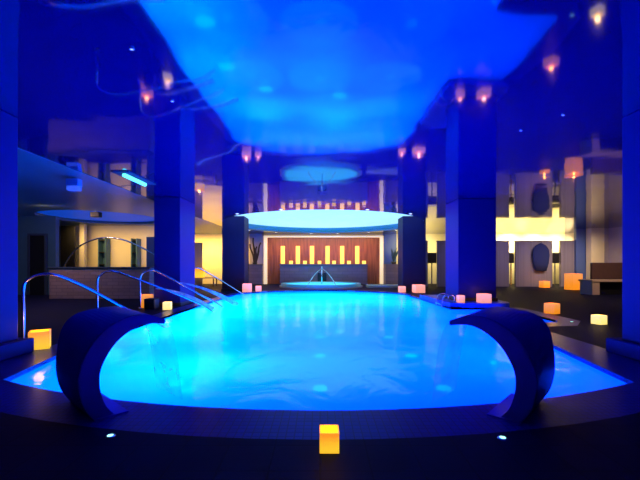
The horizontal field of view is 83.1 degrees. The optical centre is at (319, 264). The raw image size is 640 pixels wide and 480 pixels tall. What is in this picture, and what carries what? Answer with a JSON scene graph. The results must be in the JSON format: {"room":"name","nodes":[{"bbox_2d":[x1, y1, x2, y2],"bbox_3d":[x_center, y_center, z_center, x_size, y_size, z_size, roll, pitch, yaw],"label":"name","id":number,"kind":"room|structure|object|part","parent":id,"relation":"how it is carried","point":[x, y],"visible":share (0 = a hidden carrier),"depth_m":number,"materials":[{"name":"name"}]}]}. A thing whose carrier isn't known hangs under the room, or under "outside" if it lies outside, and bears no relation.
{"room":"spa","nodes":[
{"label":"spa","id":0,"kind":"room"},
{"bbox_2d":[18,216,58,294],"bbox_3d":[-12.010,-0.384,14.600,2.780,3.168,0.200,0,0,0],"label":"wall","id":1,"kind":"structure","parent":0,"point":[49,225],"depth_m":14.50,"materials":[{"name":"paint"}]},
{"bbox_2d":[27,233,47,294],"bbox_3d":[-11.300,-0.030,14.450,0.760,2.460,0.100,0,0,0],"label":"door","id":2,"kind":"structure","parent":1,"relation":"in","point":[37,243],"depth_m":14.44,"materials":[{"name":"black wood"}]},
{"bbox_2d":[60,227,60,266],"bbox_3d":[-13.600,-0.690,10.100,0.200,4.380,26.200,0,0,0],"label":"wall","id":3,"kind":"structure","parent":0,"point":[60,227],"depth_m":18.78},
{"bbox_2d":[76,226,153,266],"bbox_3d":[-10.250,-0.384,18.100,4.100,3.168,0.200,0,0,0],"label":"wall","id":4,"kind":"structure","parent":0,"point":[120,250],"depth_m":18.00,"materials":[{"name":"beige paint"}]},
{"bbox_2d":[0,0,639,233],"bbox_3d":[1.050,-1.999,10.000,29.100,0.062,26.000,0,0,0],"label":"ceiling","id":5,"kind":"structure","parent":0,"point":[417,107],"depth_m":4.48,"materials":[{"name":"blue"}]},
{"bbox_2d":[66,177,81,190],"bbox_3d":[-5.520,-1.818,8.100,0.270,0.300,0.160,0,0,0],"label":"lamp","id":6,"kind":"object","parent":5,"relation":"hanging from","point":[72,184],"visible":1,"depth_m":8.03,"materials":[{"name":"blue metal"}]},
{"bbox_2d":[66,186,80,190],"bbox_3d":[-5.520,-1.718,8.100,0.250,0.100,0.140,0,0,0],"label":"diffuser","id":7,"kind":"object","parent":6,"relation":"attached to","point":[70,188],"depth_m":8.03,"materials":[{"name":"blue glass"}]},
{"bbox_2d":[35,210,153,222],"bbox_3d":[-9.100,-2.080,15.200,4.700,0.100,4.700,0,0,0],"label":"round ceiling light","id":8,"kind":"object","parent":5,"relation":"attached to","point":[80,215],"visible":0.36,"depth_m":15.56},
{"bbox_2d":[90,210,101,217],"bbox_3d":[-8.000,-1.838,12.900,0.320,0.260,0.200,0,0,0],"label":"speaker","id":9,"kind":"object","parent":5,"relation":"hanging from","point":[95,214],"visible":1,"depth_m":12.80},
{"bbox_2d":[111,171,155,185],"bbox_3d":[-4.200,-1.933,8.200,0.400,0.094,1.240,0,0,0],"label":"lamp","id":10,"kind":"object","parent":5,"relation":"attached to","point":[129,175],"visible":1,"depth_m":8.01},
{"bbox_2d":[236,210,410,231],"bbox_3d":[0.150,-2.185,17.650,9.600,0.310,9.600,0,0,0],"label":"round ceiling light","id":11,"kind":"object","parent":5,"relation":"attached to","point":[287,220],"visible":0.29,"depth_m":18.66,"materials":[{"name":"paint"}]},
{"bbox_2d":[0,284,639,479],"bbox_3d":[1.050,1.350,10.000,29.100,0.300,26.000,0,0,0],"label":"floor","id":12,"kind":"structure","parent":0,"point":[30,448],"depth_m":2.36,"materials":[{"name":"tile"}]},
{"bbox_2d":[0,110,33,361],"bbox_3d":[-4.625,-0.390,4.350,1.350,3.180,1.300,0,0,0],"label":"pillar","id":13,"kind":"structure","parent":12,"relation":"on","point":[11,345],"depth_m":4.72,"materials":[{"name":"paint"}]},
{"bbox_2d":[28,329,50,349],"bbox_3d":[-4.050,1.075,5.220,0.240,0.250,0.240,0,0,-32],"label":"lantern","id":14,"kind":"object","parent":12,"relation":"on","point":[42,337],"visible":0.88,"depth_m":5.14,"materials":[{"name":"orange"}]},
{"bbox_2d":[59,226,75,266],"bbox_3d":[-12.020,-0.325,16.970,1.060,3.050,0.100,0,0,0],"label":"screen","id":15,"kind":"object","parent":12,"relation":"on","point":[68,233],"visible":0.37,"depth_m":16.96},
{"bbox_3d":[-12.380,-0.325,16.950,0.340,3.050,0.060,0,0,0],"label":"panel","id":16,"kind":"part","parent":15,"relation":"part of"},
{"bbox_3d":[-12.020,-0.325,16.990,0.340,3.050,0.060,0,0,0],"label":"panel","id":17,"kind":"part","parent":15,"relation":"part of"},
{"bbox_3d":[-11.660,-0.325,16.950,0.340,3.050,0.060,0,0,0],"label":"panel","id":18,"kind":"part","parent":15,"relation":"part of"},
{"bbox_2d":[79,224,86,266],"bbox_3d":[-11.420,-0.384,17.400,0.240,3.168,0.200,0,0,0],"label":"column","id":19,"kind":"structure","parent":12,"relation":"on","point":[82,227],"depth_m":17.30,"materials":[{"name":"beige paint"}]},
{"bbox_2d":[21,273,165,336],"bbox_3d":[-3.781,0.729,6.353,0.243,1.219,2.335,0,0,44],"label":"pool handrail","id":20,"kind":"object","parent":12,"relation":"on","point":[24,283],"visible":0.81,"depth_m":5.67,"materials":[{"name":"silver metal"}]},
{"bbox_2d":[48,267,153,298],"bbox_3d":[-7.825,0.635,12.980,3.610,1.130,0.440,0,0,0],"label":"counter","id":21,"kind":"object","parent":12,"relation":"on","point":[112,285],"depth_m":12.80,"materials":[{"name":"wood"}]},
{"bbox_2d":[48,267,153,267],"bbox_3d":[-7.825,0.095,12.980,3.610,0.050,0.440,0,0,0],"label":"countertop","id":22,"kind":"structure","parent":21,"relation":"on","point":[48,267],"depth_m":12.76,"materials":[{"name":"black stone"}]},
{"bbox_2d":[98,238,109,266],"bbox_3d":[-10.610,-0.050,17.750,0.380,2.500,0.400,0,0,0],"label":"tall cabinet","id":23,"kind":"object","parent":12,"relation":"on","point":[103,244],"visible":0.65,"depth_m":17.70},
{"bbox_2d":[64,237,153,266],"bbox_3d":[-7.626,0.067,13.700,4.408,2.270,0.160,0,0,0],"label":"pipe","id":24,"kind":"object","parent":12,"relation":"on","point":[71,254],"visible":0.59,"depth_m":13.68,"materials":[{"name":"silver metal"}]},
{"bbox_2d":[105,433,115,438],"bbox_3d":[-1.470,1.196,2.530,0.068,0.007,0.068,0,0,0],"label":"spotlight","id":25,"kind":"object","parent":12,"relation":"on","point":[111,435],"visible":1,"depth_m":2.53,"materials":[{"name":"silver metal"}]},
{"bbox_2d":[131,238,140,266],"bbox_3d":[-9.050,-0.050,17.750,0.300,2.500,0.400,0,0,0],"label":"tall cabinet","id":26,"kind":"object","parent":12,"relation":"on","point":[135,250],"visible":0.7,"depth_m":17.70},
{"bbox_2d":[141,294,152,307],"bbox_3d":[-4.920,1.020,10.250,0.270,0.360,0.270,0,0,-6],"label":"lantern","id":27,"kind":"object","parent":12,"relation":"on","point":[143,296],"visible":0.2,"depth_m":10.11,"materials":[{"name":"orange plastic"}]},
{"bbox_2d":[146,237,153,266],"bbox_3d":[-7.300,-0.025,16.075,0.800,2.450,0.150,0,0,0],"label":"wall","id":28,"kind":"structure","parent":12,"relation":"on","point":[149,240],"depth_m":16.00,"materials":[{"name":"paint"}]},
{"bbox_2d":[144,298,158,309],"bbox_3d":[-4.570,1.050,9.800,0.300,0.300,0.300,0,0,0],"label":"box","id":29,"kind":"object","parent":12,"relation":"on","point":[149,303],"visible":1,"depth_m":9.65,"materials":[{"name":"black"}]},
{"bbox_2d":[96,270,212,311],"bbox_3d":[-4.064,0.732,9.117,2.795,1.213,0.115,0,0,-23],"label":"pool handrail","id":30,"kind":"object","parent":12,"relation":"on","point":[102,273],"visible":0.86,"depth_m":8.90,"materials":[{"name":"silver metal"}]},
{"bbox_2d":[163,302,171,309],"bbox_3d":[-4.120,1.100,9.750,0.200,0.200,0.200,0,0,-11],"label":"lantern","id":31,"kind":"object","parent":12,"relation":"on","point":[166,305],"visible":1,"depth_m":9.66,"materials":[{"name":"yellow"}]},
{"bbox_2d":[154,197,194,305],"bbox_3d":[-4.450,-0.390,11.125,0.820,3.180,1.310,0,0,0],"label":"pillar","id":32,"kind":"structure","parent":12,"relation":"on","point":[174,217],"depth_m":10.50,"materials":[{"name":"paint"}]},
{"bbox_3d":[-4.450,1.150,11.125,0.820,0.100,1.310,0,0,0],"label":"skirting","id":33,"kind":"part","parent":32,"relation":"part of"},
{"bbox_2d":[138,269,222,308],"bbox_3d":[-3.906,0.728,10.328,2.362,1.222,0.115,0,0,-17],"label":"pool handrail","id":34,"kind":"object","parent":12,"relation":"on","point":[150,269],"visible":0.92,"depth_m":10.19,"materials":[{"name":"silver metal"}]},
{"bbox_2d":[195,243,202,285],"bbox_3d":[-7.085,-0.050,21.060,0.430,2.500,0.120,0,0,0],"label":"wall","id":35,"kind":"structure","parent":12,"relation":"on","point":[198,246],"depth_m":21.00,"materials":[{"name":"beige paint"}]},
{"bbox_2d":[195,277,217,286],"bbox_3d":[-6.550,0.950,20.300,1.400,0.500,0.700,0,0,0],"label":"table","id":36,"kind":"object","parent":12,"relation":"on","point":[213,278],"visible":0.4,"depth_m":19.97,"materials":[{"name":"wood"}]},
{"bbox_2d":[195,269,204,277],"bbox_3d":[-6.750,0.450,20.200,0.500,0.500,0.500,0,0,-6],"label":"lantern","id":37,"kind":"object","parent":36,"relation":"on","point":[199,273],"visible":0.86,"depth_m":19.96,"materials":[{"name":"orange"}]},
{"bbox_2d":[195,267,244,294],"bbox_3d":[-4.208,0.718,14.966,2.300,1.244,0.293,0,0,-21],"label":"pool handrail","id":38,"kind":"object","parent":12,"relation":"on","point":[195,267],"visible":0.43,"depth_m":15.07,"materials":[{"name":"silver metal"}]},
{"bbox_2d":[221,216,248,290],"bbox_3d":[-4.040,-0.540,17.325,1.100,3.480,1.110,0,0,0],"label":"pillar","id":39,"kind":"structure","parent":12,"relation":"on","point":[235,229],"depth_m":16.80,"materials":[{"name":"blue paint"}]},
{"bbox_3d":[-4.040,1.150,17.325,1.100,0.100,1.110,0,0,0],"label":"skirting","id":40,"kind":"part","parent":39,"relation":"part of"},
{"bbox_2d":[242,283,251,291],"bbox_3d":[-3.270,1.020,16.200,0.380,0.360,0.380,0,0,-6],"label":"lantern","id":41,"kind":"object","parent":12,"relation":"on","point":[245,287],"visible":0.98,"depth_m":16.01,"materials":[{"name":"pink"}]},
{"bbox_2d":[249,264,263,283],"bbox_3d":[-4.125,0.575,22.520,1.155,1.250,0.500,0,0,0],"label":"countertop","id":42,"kind":"structure","parent":12,"relation":"on","point":[255,270],"depth_m":22.30,"materials":[{"name":"stone"}]},
{"bbox_2d":[249,238,260,263],"bbox_3d":[-4.027,-0.876,22.450,0.766,1.652,0.340,0,0,0],"label":"branch arrangement","id":43,"kind":"object","parent":42,"relation":"on","point":[255,255],"visible":0.99,"depth_m":22.41,"materials":[{"name":"brown wood"}]},
{"bbox_2d":[5,290,630,409],"bbox_3d":[0.765,1.800,10.140,8.770,1.200,14.320,0,0,0],"label":"swimming pool","id":44,"kind":"object","parent":12,"relation":"in","point":[349,349],"visible":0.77,"depth_m":4.64,"materials":[{"name":"liquid"}]},
{"bbox_2d":[156,288,213,309],"bbox_3d":[-3.646,0.955,9.808,1.499,0.698,0.140,0,0,-24],"label":"water jet","id":45,"kind":"object","parent":44,"relation":"in","point":[187,296],"visible":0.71,"depth_m":9.91,"materials":[{"name":"liquid"}]},
{"bbox_2d":[180,282,235,304],"bbox_3d":[-3.302,0.901,10.839,1.764,0.825,0.160,0,0,-33],"label":"water jet","id":46,"kind":"object","parent":44,"relation":"attached to","point":[231,301],"visible":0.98,"depth_m":10.96,"materials":[{"name":"liquid"}]},
{"bbox_2d":[0,290,639,439],"bbox_3d":[0.825,1.350,10.065,9.650,0.300,15.170,0,0,0],"label":"pool deck","id":47,"kind":"structure","parent":12,"relation":"on","point":[17,399],"depth_m":2.92,"materials":[{"name":"tile"}]},
{"bbox_2d":[56,306,164,421],"bbox_3d":[-1.814,0.796,3.141,0.640,0.809,0.671,0,0,41],"label":"fountain","id":48,"kind":"object","parent":47,"relation":"on","point":[87,337],"visible":1,"depth_m":2.88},
{"bbox_3d":[-1.882,1.194,3.063,0.640,0.012,0.240,0,0,41],"label":"plate","id":49,"kind":"part","parent":48,"relation":"part of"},
{"bbox_2d":[449,307,554,423],"bbox_3d":[1.562,0.796,3.100,0.671,0.809,0.640,0,0,43],"label":"fountain","id":50,"kind":"object","parent":47,"relation":"on","point":[524,336],"visible":1,"depth_m":2.83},
{"bbox_3d":[1.637,1.194,3.029,0.240,0.012,0.640,0,0,43],"label":"plate","id":51,"kind":"part","parent":50,"relation":"part of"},
{"bbox_2d":[279,281,362,289],"bbox_3d":[0.050,1.100,19.970,4.580,0.200,4.580,0,0,0],"label":"whirlpool","id":52,"kind":"object","parent":12,"relation":"on","point":[312,284],"visible":0.98,"depth_m":18.61,"materials":[{"name":"liquid"}]},
{"bbox_2d":[279,264,367,283],"bbox_3d":[0.223,0.570,22.525,5.476,1.260,0.510,0,0,0],"label":"counter","id":53,"kind":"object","parent":12,"relation":"on","point":[288,272],"depth_m":22.30,"materials":[{"name":"stone"}]},
{"bbox_2d":[279,264,367,264],"bbox_3d":[0.223,-0.030,22.525,5.476,0.060,0.510,0,0,0],"label":"countertop","id":54,"kind":"structure","parent":53,"relation":"on","point":[279,264],"depth_m":22.27,"materials":[{"name":"stone"}]},
{"bbox_2d":[320,425,338,453],"bbox_3d":[0.060,1.136,2.360,0.125,0.128,0.125,0,0,0],"label":"lantern","id":55,"kind":"object","parent":12,"relation":"on","point":[329,434],"visible":1,"depth_m":2.30,"materials":[{"name":"orange"}]},
{"bbox_2d":[366,284,397,287],"bbox_3d":[3.400,1.130,19.300,1.800,0.140,0.800,0,0,0],"label":"step","id":56,"kind":"structure","parent":12,"relation":"on","point":[367,285],"depth_m":18.91,"materials":[{"name":"stone"}]},
{"bbox_2d":[384,264,397,283],"bbox_3d":[4.635,0.575,22.520,1.219,1.250,0.500,0,0,0],"label":"planter","id":57,"kind":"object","parent":12,"relation":"on","point":[390,270],"depth_m":22.30,"materials":[{"name":"stone"}]},
{"bbox_2d":[391,248,397,263],"bbox_3d":[4.665,-0.576,22.450,0.531,1.052,0.360,0,0,0],"label":"potted plant","id":58,"kind":"object","parent":57,"relation":"on","point":[394,254],"visible":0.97,"depth_m":22.39,"materials":[{"name":"green plant"}]},
{"bbox_2d":[398,286,405,291],"bbox_3d":[3.620,1.070,15.950,0.260,0.260,0.260,0,0,-6],"label":"lantern","id":59,"kind":"object","parent":12,"relation":"on","point":[400,288],"visible":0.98,"depth_m":15.82,"materials":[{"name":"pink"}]},
{"bbox_2d":[397,216,426,290],"bbox_3d":[4.390,-0.540,17.325,1.140,3.480,1.110,0,0,0],"label":"pillar","id":60,"kind":"structure","parent":12,"relation":"on","point":[411,229],"depth_m":16.80,"materials":[{"name":"blue paint"}]},
{"bbox_2d":[412,284,424,292],"bbox_3d":[4.300,1.030,15.750,0.420,0.340,0.420,0,0,-9],"label":"lantern","id":61,"kind":"object","parent":12,"relation":"on","point":[416,288],"visible":1,"depth_m":15.56,"materials":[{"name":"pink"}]},
{"bbox_2d":[426,241,427,286],"bbox_3d":[5.222,-0.070,20.000,1.508,2.540,0.200,0,0,0],"label":"shower panel","id":62,"kind":"object","parent":12,"relation":"on","point":[426,241],"visible":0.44,"depth_m":19.92,"materials":[{"name":"stone"}]},
{"bbox_2d":[428,253,435,286],"bbox_3d":[6.219,0.260,20.100,0.486,1.880,0.160,0,0,0],"label":"wall box","id":63,"kind":"object","parent":12,"relation":"on","point":[431,256],"visible":0.82,"depth_m":20.02,"materials":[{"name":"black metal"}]},
{"bbox_2d":[436,241,445,286],"bbox_3d":[7.396,-0.070,20.000,1.868,2.540,0.200,0,0,0],"label":"partition","id":64,"kind":"object","parent":12,"relation":"on","point":[441,245],"visible":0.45,"depth_m":19.92,"materials":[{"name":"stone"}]},
{"bbox_2d":[420,295,508,307],"bbox_3d":[4.560,1.140,11.615,1.880,0.120,2.970,0,0,0],"label":"platform","id":65,"kind":"object","parent":12,"relation":"on","point":[450,303],"depth_m":10.30,"materials":[{"name":"tile"}]},
{"bbox_2d":[435,293,454,306],"bbox_3d":[3.775,1.121,10.900,0.429,0.523,0.540,0,0,0],"label":"pool ladder","id":66,"kind":"object","parent":65,"relation":"attached to","point":[448,295],"visible":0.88,"depth_m":10.65,"materials":[{"name":"silver metal"}]},
{"bbox_3d":[3.775,1.121,10.650,0.429,0.523,0.040,0,0,0],"label":"rail","id":67,"kind":"part","parent":66,"relation":"part of","materials":[{"name":"silver metal"}]},
{"bbox_2d":[456,295,464,302],"bbox_3d":[4.070,0.980,10.450,0.170,0.200,0.170,0,0,-6],"label":"lantern","id":68,"kind":"object","parent":65,"relation":"on","point":[459,298],"visible":0.97,"depth_m":10.37,"materials":[{"name":"pink"}]},
{"bbox_2d":[444,199,497,300],"bbox_3d":[4.685,-0.450,11.300,1.190,3.060,1.160,0,0,0],"label":"pillar","id":69,"kind":"structure","parent":65,"relation":"on","point":[470,223],"depth_m":10.75,"materials":[{"name":"paint"}]},
{"bbox_3d":[4.685,1.030,11.300,1.190,0.100,1.160,0,0,0],"label":"skirting","id":70,"kind":"part","parent":69,"relation":"part of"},
{"bbox_2d":[476,293,491,302],"bbox_3d":[4.720,0.955,10.400,0.290,0.250,0.290,0,0,-7],"label":"lantern","id":71,"kind":"object","parent":65,"relation":"on","point":[480,297],"visible":0.94,"depth_m":10.27,"materials":[{"name":"pink plastic"}]},
{"bbox_2d":[496,241,508,286],"bbox_3d":[9.931,-0.070,20.000,1.065,2.540,0.200,0,0,0],"label":"partition","id":72,"kind":"object","parent":12,"relation":"on","point":[502,247],"visible":0.56,"depth_m":19.92,"materials":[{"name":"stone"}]},
{"bbox_2d":[497,435,507,440],"bbox_3d":[1.265,1.196,2.500,0.068,0.007,0.068,0,0,0],"label":"spotlight","id":73,"kind":"object","parent":12,"relation":"on","point":[500,437],"visible":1,"depth_m":2.49,"materials":[{"name":"silver metal"}]},
{"bbox_2d":[509,253,513,286],"bbox_3d":[10.623,0.260,20.100,0.298,1.880,0.160,0,0,0],"label":"wall box","id":74,"kind":"object","parent":12,"relation":"on","point":[511,255],"visible":0.82,"depth_m":20.02,"materials":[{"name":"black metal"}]},
{"bbox_2d":[514,241,551,286],"bbox_3d":[11.814,-0.070,20.000,2.062,2.540,0.200,0,0,0],"label":"partition","id":75,"kind":"object","parent":12,"relation":"on","point":[525,275],"visible":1,"depth_m":19.92,"materials":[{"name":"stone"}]},
{"bbox_2d":[532,242,549,270],"bbox_3d":[12.121,-0.454,19.802,0.960,1.608,0.196,0,0,0],"label":"wall ornament","id":76,"kind":"object","parent":75,"relation":"hanging from","point":[540,254],"visible":1,"depth_m":19.73,"materials":[{"name":"blue fabric"}]},
{"bbox_2d":[539,281,549,287],"bbox_3d":[12.000,1.030,19.300,0.360,0.340,0.360,0,0,-6],"label":"lantern","id":77,"kind":"object","parent":12,"relation":"on","point":[544,284],"visible":0.99,"depth_m":19.13,"materials":[{"name":"orange plastic"}]},
{"bbox_2d":[544,303,559,313],"bbox_3d":[5.750,1.075,8.950,0.250,0.250,0.250,0,0,-29],"label":"lantern","id":78,"kind":"object","parent":12,"relation":"on","point":[549,308],"visible":1,"depth_m":8.87,"materials":[{"name":"orange plastic"}]},
{"bbox_2d":[552,253,558,286],"bbox_3d":[13.064,0.260,20.100,0.403,1.880,0.160,0,0,0],"label":"wall box","id":79,"kind":"object","parent":12,"relation":"on","point":[555,256],"visible":0.82,"depth_m":20.02,"materials":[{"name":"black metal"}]},
{"bbox_2d":[559,241,573,286],"bbox_3d":[13.670,-0.070,20.000,0.788,2.540,0.200,0,0,0],"label":"partition","id":80,"kind":"object","parent":12,"relation":"on","point":[566,248],"visible":0.88,"depth_m":19.92,"materials":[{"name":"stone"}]},
{"bbox_2d":[564,273,582,289],"bbox_3d":[12.350,0.810,17.600,0.520,0.780,0.520,0,0,-9],"label":"lantern","id":81,"kind":"object","parent":12,"relation":"on","point":[571,282],"visible":0.95,"depth_m":17.38,"materials":[{"name":"orange plastic"}]},
{"bbox_2d":[586,228,603,278],"bbox_3d":[14.859,-0.390,19.500,0.699,3.180,0.400,0,0,0],"label":"pilaster","id":82,"kind":"object","parent":12,"relation":"on","point":[594,237],"visible":0.54,"depth_m":19.30,"materials":[{"name":"beige paint"}]},
{"bbox_2d":[591,314,606,324],"bbox_3d":[5.680,1.110,7.350,0.190,0.180,0.190,0,0,-17],"label":"lantern","id":83,"kind":"object","parent":12,"relation":"on","point":[598,319],"visible":1,"depth_m":7.28,"materials":[{"name":"yellow"}]},
{"bbox_2d":[578,263,621,294],"bbox_3d":[12.485,0.550,14.870,3.230,1.300,0.900,0,0,0],"label":"stone bench","id":84,"kind":"object","parent":12,"relation":"on","point":[605,278],"visible":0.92,"depth_m":14.94,"materials":[{"name":"brown stone"}]},
{"bbox_3d":[12.485,0.640,14.810,3.230,0.080,0.780,0,0,0],"label":"seat","id":85,"kind":"part","parent":84,"relation":"part of","materials":[{"name":"stone"}]},
{"bbox_3d":[12.775,0.250,15.260,2.650,0.700,0.120,0,0,0],"label":"backrest","id":86,"kind":"part","parent":84,"relation":"part of","materials":[{"name":"brown stone"}]},
{"bbox_2d":[606,110,639,361],"bbox_3d":[4.625,-0.390,4.350,1.350,3.180,1.300,0,0,0],"label":"pillar","id":87,"kind":"structure","parent":12,"relation":"on","point":[628,345],"depth_m":4.73,"materials":[{"name":"paint"}]},
{"bbox_2d":[195,234,564,283],"bbox_3d":[1.050,-0.690,23.100,29.100,4.380,0.200,0,0,0],"label":"wall","id":88,"kind":"structure","parent":0,"point":[212,243],"depth_m":23.00,"materials":[{"name":"beige paint"}]},
{"bbox_2d":[250,234,263,283],"bbox_3d":[-3.998,-0.390,22.920,0.860,3.180,0.120,0,0,0],"label":"wall panel","id":89,"kind":"object","parent":88,"relation":"attached to","point":[258,238],"visible":0.59,"depth_m":22.86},
{"bbox_2d":[267,238,379,283],"bbox_3d":[0.223,-0.270,22.925,7.118,2.940,0.130,0,0,0],"label":"wood panelling","id":90,"kind":"object","parent":88,"relation":"attached to","point":[279,250],"visible":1,"depth_m":22.89,"materials":[{"name":"brown wood"}]},
{"bbox_2d":[264,236,382,283],"bbox_3d":[0.223,-0.320,22.825,7.518,3.040,0.350,0,0,0],"label":"frame","id":91,"kind":"object","parent":88,"relation":"attached to","point":[265,237],"visible":0.9,"depth_m":22.65,"materials":[{"name":"white"}]},
{"bbox_3d":[-3.436,-0.320,22.825,0.200,3.040,0.350,0,0,0],"label":"post","id":92,"kind":"part","parent":91,"relation":"part of","materials":[{"name":"white"}]},
{"bbox_3d":[3.882,-0.320,22.825,0.200,3.040,0.350,0,0,0],"label":"post","id":93,"kind":"part","parent":91,"relation":"part of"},
{"bbox_2d":[383,234,395,283],"bbox_3d":[4.428,-0.390,22.920,0.828,3.180,0.120,0,0,0],"label":"wall panel","id":94,"kind":"object","parent":88,"relation":"attached to","point":[389,240],"visible":0.6,"depth_m":22.86,"materials":[{"name":"paint"}]},
{"bbox_2d":[574,229,585,278],"bbox_3d":[14.470,-0.390,19.900,0.827,3.180,0.200,0,0,0],"label":"panel","id":95,"kind":"object","parent":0,"point":[579,234],"visible":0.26,"depth_m":19.80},
{"bbox_2d":[565,227,621,262],"bbox_3d":[15.700,-0.690,10.100,0.200,4.380,26.200,0,0,0],"label":"wall","id":96,"kind":"structure","parent":0,"point":[615,234],"depth_m":19.12,"materials":[{"name":"beige paint"}]},
{"bbox_2d":[604,228,608,262],"bbox_3d":[15.482,-0.390,19.600,0.235,3.180,0.200,0,0,0],"label":"wall","id":97,"kind":"structure","parent":0,"point":[606,230],"depth_m":19.50,"materials":[{"name":"beige paint"}]}
]}

